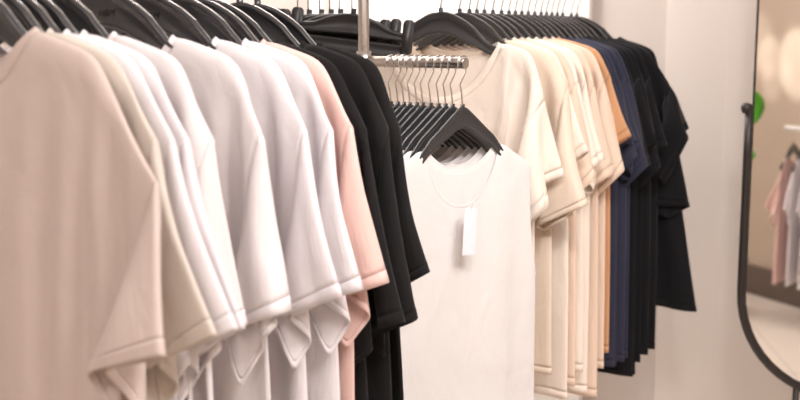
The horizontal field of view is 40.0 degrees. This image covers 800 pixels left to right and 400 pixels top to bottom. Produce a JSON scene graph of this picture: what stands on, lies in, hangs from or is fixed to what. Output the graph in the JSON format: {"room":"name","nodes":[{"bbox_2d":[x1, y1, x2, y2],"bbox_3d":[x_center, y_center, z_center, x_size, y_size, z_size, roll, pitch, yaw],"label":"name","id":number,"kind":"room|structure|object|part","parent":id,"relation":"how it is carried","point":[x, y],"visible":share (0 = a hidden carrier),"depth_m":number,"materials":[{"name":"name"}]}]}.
{"room":"clothing store","nodes":[
{"label":"clothing store","id":0,"kind":"room"},
{"bbox_2d":[1,0,309,49],"bbox_3d":[-1.470,-0.261,2.138,0.100,3.000,4.460,5,10,30],"label":"wall","id":1,"kind":"structure","parent":0,"point":[279,4],"depth_m":3.83,"materials":[{"name":"beige paint"}]},
{"bbox_2d":[325,0,667,399],"bbox_3d":[1.553,-0.388,3.016,4.450,3.000,0.100,5,10,30],"label":"wall","id":2,"kind":"structure","parent":0,"point":[643,22],"depth_m":3.45,"materials":[{"name":"beige paint"}]},
{"bbox_2d":[310,0,324,13],"bbox_3d":[-0.299,-0.581,3.993,0.048,2.800,0.030,5,10,30],"label":"trim","id":3,"kind":"structure","parent":2,"relation":"attached to","point":[314,4],"depth_m":3.96,"materials":[{"name":"white paint"}]},
{"bbox_2d":[331,0,591,399],"bbox_3d":[0.180,-0.541,3.719,0.971,2.800,0.030,5,10,30],"label":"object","id":4,"kind":"structure","parent":2,"relation":"attached to","point":[404,10],"depth_m":3.70,"materials":[{"name":"white paint"}]},
{"bbox_2d":[654,0,729,399],"bbox_3d":[0.897,-0.483,3.321,0.188,2.800,0.010,5,10,30],"label":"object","id":5,"kind":"structure","parent":2,"relation":"attached to","point":[697,32],"depth_m":3.37,"materials":[{"name":"paint"}]},
{"bbox_2d":[713,0,799,399],"bbox_3d":[1.129,-0.464,3.186,0.349,2.800,0.014,5,10,30],"label":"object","id":6,"kind":"structure","parent":2,"relation":"attached to","point":[739,374],"depth_m":3.33,"materials":[{"name":"paint"}]},
{"bbox_3d":[0.413,-1.564,0.850,5.911,0.050,5.987,0,8,0],"label":"ceiling","id":7,"kind":"structure","parent":0,"visible":0},
{"bbox_3d":[-0.255,-1.107,2.280,0.422,1.264,0.327,0,8,0],"label":"rail","id":8,"kind":"object","parent":7,"relation":"hanging from","visible":0},
{"bbox_2d":[304,0,357,39],"bbox_3d":[-0.196,-0.405,2.338,0.260,0.199,0.028,2,9,14],"label":"hanger","id":9,"kind":"object","parent":8,"relation":"hanging from","point":[309,11],"visible":0.05,"depth_m":2.33,"materials":[{"name":"black plastic"}]},
{"bbox_2d":[278,0,390,55],"bbox_3d":[-0.148,-0.399,2.303,0.261,0.201,0.028,2,8,13],"label":"hanger","id":10,"kind":"object","parent":8,"relation":"hanging from","point":[385,22],"visible":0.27,"depth_m":2.29,"materials":[{"name":"black plastic"}]},
{"bbox_2d":[280,0,401,55],"bbox_3d":[-0.127,-0.397,2.287,0.260,0.200,0.028,1,8,10],"label":"hanger","id":11,"kind":"object","parent":8,"relation":"hanging from","point":[395,24],"visible":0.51,"depth_m":2.28,"materials":[{"name":"black plastic"}]},
{"bbox_2d":[304,0,379,41],"bbox_3d":[-0.170,-0.400,2.320,0.261,0.203,0.028,1,8,10],"label":"hanger","id":12,"kind":"object","parent":8,"relation":"hanging from","point":[321,11],"visible":0.16,"depth_m":2.31,"materials":[{"name":"black plastic"}]},
{"bbox_2d":[291,0,414,55],"bbox_3d":[-0.100,-0.393,2.267,0.261,0.203,0.028,2,8,12],"label":"hanger","id":13,"kind":"object","parent":8,"relation":"hanging from","point":[347,23],"visible":0.76,"depth_m":2.27,"materials":[{"name":"black plastic"}]},
{"bbox_3d":[-0.096,-0.387,2.267,0.012,0.016,0.012,8,10,11],"label":"knob","id":14,"kind":"part","parent":13,"relation":"part of","materials":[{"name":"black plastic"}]},
{"bbox_3d":[-0.400,-0.955,1.289,0.570,1.281,0.964,0,8,0],"label":"rail","id":15,"kind":"object","parent":7,"relation":"hanging from","visible":0},
{"bbox_2d":[0,0,26,47],"bbox_3d":[-0.496,-0.237,1.226,0.424,0.220,0.011,5,10,30],"label":"clothes hanger","id":16,"kind":"object","parent":15,"relation":"hanging from","point":[12,31],"visible":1,"depth_m":1.19,"materials":[{"name":"grey plastic"}]},
{"bbox_2d":[0,27,165,399],"bbox_3d":[-0.503,0.215,1.261,0.682,0.816,0.078,5,10,30],"label":"t-shirt","id":17,"kind":"object","parent":16,"relation":"hanging from","point":[81,297],"visible":1,"depth_m":1.17,"materials":[{"name":"fabric"}]},
{"bbox_2d":[2,0,44,32],"bbox_3d":[-0.483,-0.239,1.248,0.424,0.220,0.011,5,10,30],"label":"clothes hanger","id":18,"kind":"object","parent":15,"relation":"hanging from","point":[21,12],"visible":0.24,"depth_m":1.21,"materials":[{"name":"grey plastic"}]},
{"bbox_2d":[45,28,217,399],"bbox_3d":[-0.487,0.206,1.308,0.709,0.809,0.032,5,10,30],"label":"t-shirt","id":19,"kind":"object","parent":18,"relation":"hanging from","point":[187,322],"visible":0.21,"depth_m":1.13,"materials":[{"name":"cotton fabric"}]},
{"bbox_2d":[19,0,62,33],"bbox_3d":[-0.471,-0.242,1.269,0.424,0.220,0.011,5,10,30],"label":"clothes hanger","id":20,"kind":"object","parent":15,"relation":"hanging from","point":[42,17],"visible":0.17,"depth_m":1.23,"materials":[{"name":"grey plastic"}]},
{"bbox_2d":[63,29,237,399],"bbox_3d":[-0.475,0.203,1.330,0.720,0.809,0.031,5,10,30],"label":"t-shirt","id":21,"kind":"object","parent":20,"relation":"hanging from","point":[217,306],"visible":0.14,"depth_m":1.15,"materials":[{"name":"white fabric"}]},
{"bbox_2d":[0,0,108,44],"bbox_3d":[-0.435,-0.249,1.331,0.424,0.220,0.011,5,10,30],"label":"clothes hanger","id":22,"kind":"object","parent":15,"relation":"hanging from","point":[79,16],"visible":0.09,"depth_m":1.30,"materials":[{"name":"grey plastic"}]},
{"bbox_2d":[0,31,246,399],"bbox_3d":[-0.443,0.197,1.394,0.620,0.811,0.060,5,10,30],"label":"t-shirt","id":23,"kind":"object","parent":22,"relation":"hanging from","point":[173,78],"visible":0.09,"depth_m":1.24,"materials":[{"name":"white fabric"}]},
{"bbox_2d":[35,0,78,34],"bbox_3d":[-0.458,-0.244,1.291,0.424,0.220,0.011,5,10,30],"label":"clothes hanger","id":24,"kind":"object","parent":15,"relation":"hanging from","point":[59,18],"visible":0.05,"depth_m":1.25,"materials":[{"name":"grey plastic"}]},
{"bbox_2d":[79,30,244,399],"bbox_3d":[-0.461,0.201,1.352,0.701,0.809,0.033,5,10,30],"label":"t-shirt","id":25,"kind":"object","parent":24,"relation":"hanging from","point":[186,157],"visible":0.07,"depth_m":1.18,"materials":[{"name":"white fabric"}]},
{"bbox_2d":[79,0,172,49],"bbox_3d":[-0.383,-0.259,1.420,0.424,0.220,0.011,5,10,30],"label":"clothes hanger","id":26,"kind":"object","parent":15,"relation":"hanging from","point":[127,16],"visible":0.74,"depth_m":1.40,"materials":[{"name":"grey plastic"}]},
{"bbox_2d":[7,35,291,399],"bbox_3d":[-0.394,0.187,1.481,0.610,0.810,0.056,5,10,30],"label":"t-shirt","id":27,"kind":"object","parent":26,"relation":"hanging from","point":[240,370],"visible":0.3,"depth_m":1.33,"materials":[{"name":"white fabric"}]},
{"bbox_2d":[103,0,215,49],"bbox_3d":[-0.342,-0.267,1.491,0.424,0.220,0.011,5,10,30],"label":"clothes hanger","id":28,"kind":"object","parent":15,"relation":"hanging from","point":[172,18],"visible":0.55,"depth_m":1.47,"materials":[{"name":"grey plastic"}]},
{"bbox_2d":[208,36,342,399],"bbox_3d":[-0.339,0.180,1.542,0.643,0.810,0.052,5,10,30],"label":"t-shirt","id":29,"kind":"object","parent":28,"relation":"hanging from","point":[312,280],"visible":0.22,"depth_m":1.39,"materials":[{"name":"white fabric"}]},
{"bbox_2d":[126,0,242,45],"bbox_3d":[-0.310,-0.273,1.545,0.424,0.220,0.011,5,10,30],"label":"clothes hanger","id":30,"kind":"object","parent":15,"relation":"hanging from","point":[214,25],"visible":0.14,"depth_m":1.52,"materials":[{"name":"grey plastic"}]},
{"bbox_2d":[241,38,362,399],"bbox_3d":[-0.323,0.172,1.603,0.649,0.809,0.046,5,10,30],"label":"t-shirt","id":31,"kind":"object","parent":30,"relation":"hanging from","point":[329,321],"visible":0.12,"depth_m":1.45,"materials":[{"name":"white fabric"}]},
{"bbox_2d":[166,0,259,42],"bbox_3d":[-0.290,-0.277,1.580,0.424,0.220,0.011,5,10,30],"label":"clothes hanger","id":32,"kind":"object","parent":15,"relation":"hanging from","point":[237,25],"visible":0.09,"depth_m":1.55,"materials":[{"name":"grey plastic"}]},
{"bbox_2d":[260,39,388,399],"bbox_3d":[-0.304,0.169,1.640,0.669,0.810,0.042,5,10,30],"label":"t-shirt","id":33,"kind":"object","parent":32,"relation":"hanging from","point":[355,208],"visible":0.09,"depth_m":1.47,"materials":[{"name":"fabric"}]},
{"bbox_2d":[211,0,272,42],"bbox_3d":[-0.275,-0.280,1.606,0.424,0.220,0.011,5,10,30],"label":"clothes hanger","id":34,"kind":"object","parent":15,"relation":"hanging from","point":[251,24],"visible":0.06,"depth_m":1.57,"materials":[{"name":"grey plastic"}]},
{"bbox_2d":[273,39,405,399],"bbox_3d":[-0.287,0.165,1.673,0.681,0.811,0.040,5,10,30],"label":"t-shirt","id":35,"kind":"object","parent":34,"relation":"hanging from","point":[386,310],"visible":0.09,"depth_m":1.50,"materials":[{"name":"fabric"}]},
{"bbox_2d":[230,0,300,46],"bbox_3d":[-0.242,-0.286,1.663,0.424,0.220,0.011,5,10,30],"label":"clothes hanger","id":36,"kind":"object","parent":15,"relation":"hanging from","point":[272,27],"visible":0.13,"depth_m":1.64,"materials":[{"name":"grey plastic"}]},
{"bbox_2d":[300,41,417,399],"bbox_3d":[-0.253,0.160,1.720,0.651,0.811,0.046,5,10,30],"label":"t-shirt","id":37,"kind":"object","parent":36,"relation":"hanging from","point":[378,362],"visible":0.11,"depth_m":1.56,"materials":[{"name":"black fabric"}]},
{"bbox_2d":[254,0,316,44],"bbox_3d":[-0.220,-0.290,1.701,0.424,0.220,0.011,5,10,30],"label":"clothes hanger","id":38,"kind":"object","parent":15,"relation":"hanging from","point":[294,28],"visible":0.08,"depth_m":1.67,"materials":[{"name":"grey plastic"}]},
{"bbox_2d":[254,0,260,4],"bbox_3d":[-0.220,-0.302,1.699,0.010,0.016,0.010,5,10,30],"label":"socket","id":39,"kind":"object","parent":38,"relation":"attached to","point":[256,2],"depth_m":1.69,"materials":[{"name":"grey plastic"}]},
{"bbox_2d":[317,42,429,399],"bbox_3d":[-0.208,0.156,1.752,0.596,0.809,0.058,5,10,30],"label":"t-shirt","id":40,"kind":"object","parent":38,"relation":"hanging from","point":[417,264],"visible":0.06,"depth_m":1.59,"materials":[{"name":"black fabric"}]},
{"bbox_3d":[0.231,-1.137,2.501,0.545,1.270,0.921,0,8,0],"label":"rail","id":41,"kind":"object","parent":7,"relation":"hanging from","visible":0},
{"bbox_2d":[400,0,495,54],"bbox_3d":[0.087,-0.392,2.357,0.424,0.221,0.011,5,10,30],"label":"clothes hanger","id":42,"kind":"object","parent":41,"relation":"hanging from","point":[439,22],"visible":0.66,"depth_m":2.34,"materials":[{"name":"grey plastic"}]},
{"bbox_2d":[378,42,563,261],"bbox_3d":[0.077,0.038,2.396,0.562,0.757,0.093,5,10,30],"label":"t-shirt","id":43,"kind":"object","parent":42,"relation":"hanging from","point":[503,89],"visible":0.18,"depth_m":2.29,"materials":[{"name":"beige fabric"}]},
{"bbox_2d":[413,0,505,50],"bbox_3d":[0.132,-0.403,2.433,0.424,0.221,0.011,5,10,31],"label":"clothes hanger","id":44,"kind":"object","parent":41,"relation":"hanging from","point":[483,28],"visible":0.35,"depth_m":2.41,"materials":[{"name":"grey plastic"}]},
{"bbox_2d":[411,38,587,374],"bbox_3d":[0.128,0.006,2.475,0.637,0.731,0.070,5,10,31],"label":"t-shirt","id":45,"kind":"object","parent":44,"relation":"hanging from","point":[566,194],"visible":0.17,"depth_m":2.33,"materials":[{"name":"beige fabric"}]},
{"bbox_2d":[431,0,511,47],"bbox_3d":[0.156,-0.409,2.474,0.424,0.221,0.011,5,10,32],"label":"clothes hanger","id":46,"kind":"object","parent":41,"relation":"hanging from","point":[496,27],"visible":0.11,"depth_m":2.45,"materials":[{"name":"grey plastic"}]},
{"bbox_2d":[436,37,588,399],"bbox_3d":[0.152,0.032,2.523,0.611,0.803,0.053,5,10,32],"label":"t-shirt","id":47,"kind":"object","parent":46,"relation":"hanging from","point":[555,384],"visible":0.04,"depth_m":2.43,"materials":[{"name":"beige fabric"}]},
{"bbox_2d":[441,0,519,46],"bbox_3d":[0.175,-0.414,2.507,0.424,0.221,0.011,5,10,30],"label":"clothes hanger","id":48,"kind":"object","parent":41,"relation":"hanging from","point":[503,26],"visible":0.15,"depth_m":2.48,"materials":[{"name":"grey plastic"}]},
{"bbox_2d":[444,37,595,385],"bbox_3d":[0.159,0.017,2.562,0.625,0.784,0.055,5,10,30],"label":"t-shirt","id":49,"kind":"object","parent":48,"relation":"hanging from","point":[585,166],"visible":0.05,"depth_m":2.44,"materials":[{"name":"beige fabric"}]},
{"bbox_2d":[448,0,524,46],"bbox_3d":[0.195,-0.419,2.540,0.424,0.221,0.011,5,10,32],"label":"clothes hanger","id":50,"kind":"object","parent":41,"relation":"hanging from","point":[515,31],"visible":0.13,"depth_m":2.51,"materials":[{"name":"grey plastic"}]},
{"bbox_2d":[452,37,599,371],"bbox_3d":[0.178,0.001,2.594,0.610,0.762,0.054,5,10,32],"label":"t-shirt","id":51,"kind":"object","parent":50,"relation":"hanging from","point":[594,156],"visible":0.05,"depth_m":2.48,"materials":[{"name":"beige fabric"}]},
{"bbox_2d":[456,0,532,46],"bbox_3d":[0.218,-0.426,2.580,0.424,0.221,0.011,5,10,32],"label":"clothes hanger","id":52,"kind":"object","parent":41,"relation":"hanging from","point":[522,30],"visible":0.15,"depth_m":2.55,"materials":[{"name":"grey plastic"}]},
{"bbox_2d":[461,37,604,392],"bbox_3d":[0.203,0.026,2.634,0.612,0.824,0.064,5,10,32],"label":"t-shirt","id":53,"kind":"object","parent":52,"relation":"hanging from","point":[580,386],"visible":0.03,"depth_m":2.51,"materials":[{"name":"beige fabric"}]},
{"bbox_2d":[465,0,542,45],"bbox_3d":[0.242,-0.432,2.621,0.424,0.221,0.011,5,10,30],"label":"clothes hanger","id":54,"kind":"object","parent":41,"relation":"hanging from","point":[529,29],"visible":0.16,"depth_m":2.59,"materials":[{"name":"grey plastic"}]},
{"bbox_2d":[468,37,614,396],"bbox_3d":[0.224,0.033,2.679,0.610,0.852,0.059,5,10,30],"label":"t-shirt","id":55,"kind":"object","parent":54,"relation":"hanging from","point":[605,169],"visible":0.05,"depth_m":2.56,"materials":[{"name":"beige fabric"}]},
{"bbox_2d":[507,0,549,38],"bbox_3d":[0.263,-0.437,2.658,0.424,0.221,0.011,4,9,27],"label":"clothes hanger","id":56,"kind":"object","parent":41,"relation":"hanging from","point":[535,27],"visible":0.19,"depth_m":2.63,"materials":[{"name":"grey plastic"}]},
{"bbox_2d":[550,37,624,368],"bbox_3d":[0.247,-0.001,2.713,0.625,0.795,0.055,4,9,27],"label":"t-shirt","id":57,"kind":"object","parent":56,"relation":"hanging from","point":[605,108],"visible":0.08,"depth_m":2.57,"materials":[{"name":"beige fabric"}]},
{"bbox_2d":[513,0,554,37],"bbox_3d":[0.282,-0.442,2.690,0.424,0.221,0.011,4,9,28],"label":"clothes hanger","id":58,"kind":"object","parent":41,"relation":"hanging from","point":[546,31],"visible":0.11,"depth_m":2.66,"materials":[{"name":"grey plastic"}]},
{"bbox_2d":[556,37,631,352],"bbox_3d":[0.279,-0.020,2.736,0.611,0.764,0.052,4,9,28],"label":"t-shirt","id":59,"kind":"object","parent":58,"relation":"hanging from","point":[623,133],"visible":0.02,"depth_m":2.62,"materials":[{"name":"fabric"}]},
{"bbox_2d":[520,0,560,37],"bbox_3d":[0.301,-0.447,2.723,0.424,0.221,0.011,4,9,28],"label":"clothes hanger","id":60,"kind":"object","parent":41,"relation":"hanging from","point":[552,31],"visible":0.09,"depth_m":2.69,"materials":[{"name":"grey plastic"}]},
{"bbox_2d":[562,37,635,366],"bbox_3d":[0.296,-0.002,2.773,0.608,0.810,0.053,4,9,28],"label":"t-shirt","id":61,"kind":"object","parent":60,"relation":"hanging from","point":[609,358],"visible":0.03,"depth_m":2.68,"materials":[{"name":"brown fabric"}]},
{"bbox_2d":[526,0,564,37],"bbox_3d":[0.321,-0.453,2.757,0.424,0.221,0.011,5,10,31],"label":"clothes hanger","id":62,"kind":"object","parent":41,"relation":"hanging from","point":[550,24],"visible":0.12,"depth_m":2.73,"materials":[{"name":"grey plastic"}]},
{"bbox_2d":[568,37,636,364],"bbox_3d":[0.312,-0.006,2.810,0.610,0.814,0.056,5,10,31],"label":"t-shirt","id":63,"kind":"object","parent":62,"relation":"hanging from","point":[628,152],"visible":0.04,"depth_m":2.65,"materials":[{"name":"fabric"}]},
{"bbox_2d":[533,0,572,37],"bbox_3d":[0.342,-0.458,2.792,0.424,0.221,0.011,5,10,29],"label":"clothes hanger","id":64,"kind":"object","parent":41,"relation":"hanging from","point":[563,30],"visible":0.21,"depth_m":2.76,"materials":[{"name":"grey plastic"}]},
{"bbox_2d":[574,36,642,361],"bbox_3d":[0.328,-0.010,2.847,0.613,0.818,0.057,5,10,29],"label":"t-shirt","id":65,"kind":"object","parent":64,"relation":"hanging from","point":[626,175],"visible":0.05,"depth_m":2.74,"materials":[{"name":"fabric"}]},
{"bbox_2d":[539,0,578,37],"bbox_3d":[0.362,-0.464,2.828,0.424,0.221,0.011,5,10,31],"label":"clothes hanger","id":66,"kind":"object","parent":41,"relation":"hanging from","point":[569,30],"visible":0.07,"depth_m":2.80,"materials":[{"name":"grey plastic"}]},
{"bbox_2d":[579,36,647,357],"bbox_3d":[0.347,-0.017,2.886,0.625,0.818,0.052,5,10,31],"label":"t-shirt","id":67,"kind":"object","parent":66,"relation":"hanging from","point":[640,163],"visible":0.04,"depth_m":2.73,"materials":[{"name":"fabric"}]},
{"bbox_2d":[544,0,582,36],"bbox_3d":[0.380,-0.468,2.858,0.424,0.221,0.011,5,10,32],"label":"clothes hanger","id":68,"kind":"object","parent":41,"relation":"hanging from","point":[574,30],"visible":0.11,"depth_m":2.83,"materials":[{"name":"grey plastic"}]},
{"bbox_2d":[584,36,650,376],"bbox_3d":[0.364,0.009,2.921,0.610,0.878,0.049,5,10,32],"label":"t-shirt","id":69,"kind":"object","parent":68,"relation":"hanging from","point":[625,368],"visible":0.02,"depth_m":2.82,"materials":[{"name":"cotton fabric"}]},
{"bbox_2d":[550,0,587,36],"bbox_3d":[0.399,-0.473,2.890,0.424,0.221,0.011,5,10,32],"label":"clothes hanger","id":70,"kind":"object","parent":41,"relation":"hanging from","point":[579,30],"visible":0.07,"depth_m":2.86,"materials":[{"name":"grey plastic"}]},
{"bbox_2d":[589,36,657,374],"bbox_3d":[0.395,0.006,2.945,0.611,0.880,0.050,5,10,32],"label":"t-shirt","id":71,"kind":"object","parent":70,"relation":"hanging from","point":[650,139],"visible":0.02,"depth_m":2.78,"materials":[{"name":"fabric"}]},
{"bbox_2d":[555,0,593,37],"bbox_3d":[0.417,-0.478,2.922,0.424,0.221,0.011,5,10,31],"label":"clothes hanger","id":72,"kind":"object","parent":41,"relation":"hanging from","point":[584,29],"visible":0.15,"depth_m":2.89,"materials":[{"name":"grey plastic"}]},
{"bbox_2d":[594,36,660,361],"bbox_3d":[0.401,-0.011,2.982,0.625,0.858,0.054,5,10,31],"label":"t-shirt","id":73,"kind":"object","parent":72,"relation":"hanging from","point":[645,175],"visible":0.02,"depth_m":2.85,"materials":[{"name":"fabric"}]},
{"bbox_2d":[561,0,599,37],"bbox_3d":[0.436,-0.483,2.954,0.424,0.221,0.011,4,9,27],"label":"clothes hanger","id":74,"kind":"object","parent":41,"relation":"hanging from","point":[590,30],"visible":0.11,"depth_m":2.92,"materials":[{"name":"grey plastic"}]},
{"bbox_2d":[600,36,666,354],"bbox_3d":[0.424,-0.018,3.012,0.613,0.852,0.054,4,9,27],"label":"t-shirt","id":75,"kind":"object","parent":74,"relation":"hanging from","point":[659,134],"visible":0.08,"depth_m":2.91,"materials":[{"name":"fabric"}]},
{"bbox_2d":[569,0,608,38],"bbox_3d":[0.468,-0.491,3.008,0.424,0.221,0.011,4,9,28],"label":"clothes hanger","id":76,"kind":"object","parent":41,"relation":"hanging from","point":[595,28],"visible":0.21,"depth_m":2.98,"materials":[{"name":"grey plastic"}]},
{"bbox_2d":[608,36,688,348],"bbox_3d":[0.459,-0.026,3.063,0.682,0.851,0.062,4,9,28],"label":"t-shirt","id":77,"kind":"object","parent":76,"relation":"hanging from","point":[674,124],"visible":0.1,"depth_m":2.91,"materials":[{"name":"cotton fabric"}]},
{"bbox_2d":[575,0,612,37],"bbox_3d":[0.489,-0.497,3.044,0.424,0.221,0.011,5,10,30],"label":"clothes hanger","id":78,"kind":"object","parent":41,"relation":"hanging from","point":[603,30],"visible":0.13,"depth_m":3.02,"materials":[{"name":"grey plastic"}]},
{"bbox_2d":[617,37,696,311],"bbox_3d":[0.484,-0.086,3.098,0.724,0.741,0.048,5,10,30],"label":"t-shirt","id":79,"kind":"object","parent":78,"relation":"hanging from","point":[674,285],"visible":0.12,"depth_m":2.98,"materials":[{"name":"cotton fabric"}]},
{"bbox_3d":[0.413,1.356,1.275,5.911,0.050,5.987,0,8,0],"label":"floor","id":80,"kind":"structure","parent":0,"visible":0},
{"bbox_2d":[356,0,468,68],"bbox_3d":[-0.043,-0.257,2.112,0.334,2.900,0.289,0,8,0],"label":"display stand","id":81,"kind":"object","parent":80,"relation":"on","point":[363,5],"visible":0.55,"depth_m":2.08,"materials":[{"name":"silver metal"}]},
{"bbox_3d":[-0.070,-0.257,2.116,0.022,2.900,0.022,0,8,0],"label":"post","id":82,"kind":"part","parent":81,"relation":"part of","materials":[{"name":"silver metal"}]},
{"bbox_2d":[385,54,394,105],"bbox_3d":[-0.017,-0.161,2.090,0.344,0.230,0.005,-7,11,-41],"label":"clothes hanger","id":83,"kind":"object","parent":81,"relation":"hanging from","point":[391,101],"visible":0.12,"depth_m":2.08,"materials":[{"name":"grey plastic"}]},
{"bbox_2d":[392,54,400,109],"bbox_3d":[-0.004,-0.160,2.080,0.344,0.230,0.005,-7,11,-41],"label":"clothes hanger","id":84,"kind":"object","parent":81,"relation":"hanging from","point":[397,101],"visible":0.13,"depth_m":2.07,"materials":[{"name":"grey plastic"}]},
{"bbox_2d":[394,54,407,114],"bbox_3d":[0.007,-0.159,2.072,0.344,0.230,0.005,-7,11,-40],"label":"clothes hanger","id":85,"kind":"object","parent":81,"relation":"hanging from","point":[398,109],"visible":0.19,"depth_m":2.06,"materials":[{"name":"grey plastic"}]},
{"bbox_3d":[0.025,-0.256,2.045,0.235,0.021,0.021,6,10,36],"label":"arm","id":86,"kind":"part","parent":81,"relation":"part of","materials":[{"name":"silver metal"}]},
{"bbox_2d":[396,54,445,147],"bbox_3d":[0.019,-0.157,2.064,0.344,0.230,0.005,-7,11,-41],"label":"clothes hanger","id":87,"kind":"object","parent":81,"relation":"hanging from","point":[406,108],"visible":0.18,"depth_m":2.05,"materials":[{"name":"grey plastic"}]},
{"bbox_2d":[431,145,441,156],"bbox_3d":[0.019,0.253,2.124,0.433,0.734,0.015,-7,11,-41],"label":"tank","id":88,"kind":"object","parent":87,"relation":"hanging from","point":[439,148],"visible":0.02,"depth_m":2.12,"materials":[{"name":"fabric"}]},
{"bbox_2d":[398,54,450,147],"bbox_3d":[0.032,-0.156,2.054,0.344,0.230,0.005,-7,11,-41],"label":"clothes hanger","id":89,"kind":"object","parent":81,"relation":"hanging from","point":[408,113],"visible":0.23,"depth_m":2.04,"materials":[{"name":"grey plastic"}]},
{"bbox_2d":[434,145,448,158],"bbox_3d":[0.032,0.254,2.115,0.423,0.733,0.014,-7,11,-41],"label":"tank","id":90,"kind":"object","parent":89,"relation":"hanging from","point":[445,148],"visible":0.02,"depth_m":2.11,"materials":[{"name":"fabric"}]},
{"bbox_2d":[400,55,459,148],"bbox_3d":[0.043,-0.155,2.046,0.344,0.230,0.005,-7,11,-41],"label":"clothes hanger","id":91,"kind":"object","parent":81,"relation":"hanging from","point":[418,110],"visible":0.21,"depth_m":2.03,"materials":[{"name":"grey plastic"}]},
{"bbox_2d":[436,145,455,161],"bbox_3d":[0.043,0.256,2.106,0.432,0.734,0.014,-7,11,-41],"label":"tank","id":92,"kind":"object","parent":91,"relation":"hanging from","point":[451,150],"visible":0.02,"depth_m":2.10,"materials":[{"name":"white fabric"}]},
{"bbox_2d":[401,55,467,149],"bbox_3d":[0.057,-0.153,2.035,0.344,0.230,0.005,-7,11,-41],"label":"clothes hanger","id":93,"kind":"object","parent":81,"relation":"hanging from","point":[419,118],"visible":0.24,"depth_m":2.02,"materials":[{"name":"grey plastic"}]},
{"bbox_2d":[439,146,463,162],"bbox_3d":[0.058,0.257,2.096,0.423,0.733,0.014,-7,11,-41],"label":"tank","id":94,"kind":"object","parent":93,"relation":"hanging from","point":[459,150],"visible":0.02,"depth_m":2.09,"materials":[{"name":"white fabric"}]},
{"bbox_2d":[402,55,474,149],"bbox_3d":[0.071,-0.152,2.025,0.344,0.230,0.005,-7,11,-40],"label":"clothes hanger","id":95,"kind":"object","parent":81,"relation":"hanging from","point":[434,110],"visible":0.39,"depth_m":2.00,"materials":[{"name":"grey plastic"}]},
{"bbox_2d":[441,146,471,163],"bbox_3d":[0.072,0.259,2.085,0.432,0.734,0.014,-7,11,-40],"label":"tank","id":96,"kind":"object","parent":95,"relation":"hanging from","point":[468,149],"visible":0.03,"depth_m":2.08,"materials":[{"name":"white fabric"}]},
{"bbox_2d":[403,55,480,154],"bbox_3d":[0.084,-0.150,2.015,0.344,0.230,0.005,-7,11,-40],"label":"clothes hanger","id":97,"kind":"object","parent":81,"relation":"hanging from","point":[424,129],"visible":0.38,"depth_m":1.99,"materials":[{"name":"grey plastic"}]},
{"bbox_2d":[403,147,477,165],"bbox_3d":[0.085,0.260,2.076,0.423,0.733,0.014,-7,11,-40],"label":"tank","id":98,"kind":"object","parent":97,"relation":"hanging from","point":[472,153],"visible":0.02,"depth_m":2.07,"materials":[{"name":"white fabric"}]},
{"bbox_2d":[410,55,490,157],"bbox_3d":[0.096,-0.149,2.006,0.344,0.230,0.005,-7,11,-41],"label":"clothes hanger","id":99,"kind":"object","parent":81,"relation":"hanging from","point":[443,118],"visible":0.34,"depth_m":1.99,"materials":[{"name":"grey plastic"}]},
{"bbox_2d":[403,147,485,166],"bbox_3d":[0.097,0.261,2.067,0.432,0.734,0.015,-7,11,-41],"label":"tank","id":100,"kind":"object","parent":99,"relation":"hanging from","point":[480,153],"visible":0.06,"depth_m":2.06,"materials":[{"name":"white fabric"}]},
{"bbox_2d":[419,55,503,162],"bbox_3d":[0.113,-0.147,1.994,0.344,0.230,0.005,-7,11,-40],"label":"clothes hanger","id":101,"kind":"object","parent":81,"relation":"hanging from","point":[462,118],"visible":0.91,"depth_m":1.99,"materials":[{"name":"grey plastic"}]},
{"bbox_2d":[400,144,535,399],"bbox_3d":[0.114,0.263,2.054,0.423,0.733,0.014,-7,11,-41],"label":"tank","id":102,"kind":"object","parent":101,"relation":"hanging from","point":[472,337],"visible":0.77,"depth_m":2.06,"materials":[{"name":"white fabric"}]},
{"bbox_2d":[462,196,476,255],"bbox_3d":[0.125,0.047,1.993,0.033,0.109,0.006,-5,10,-31],"label":"price tag","id":103,"kind":"object","parent":102,"relation":"hanging from","point":[470,214],"visible":1,"depth_m":1.99,"materials":[{"name":"white paper"}]},
{"bbox_2d":[737,0,799,399],"bbox_3d":[1.194,-0.036,2.862,0.616,2.248,0.360,0,8,3],"label":"mirror","id":104,"kind":"object","parent":80,"relation":"on","point":[768,280],"visible":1,"depth_m":2.88,"materials":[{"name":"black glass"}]},
{"bbox_3d":[0.902,-0.239,2.854,0.032,0.028,0.028,0,8,3],"label":"pivot knob","id":105,"kind":"part","parent":104,"relation":"part of","materials":[{"name":"black metal"}]},
{"bbox_3d":[1.061,0.776,2.994,0.024,0.562,0.018,0,8,3],"label":"leg","id":106,"kind":"part","parent":104,"relation":"part of","materials":[{"name":"black"}]}
]}

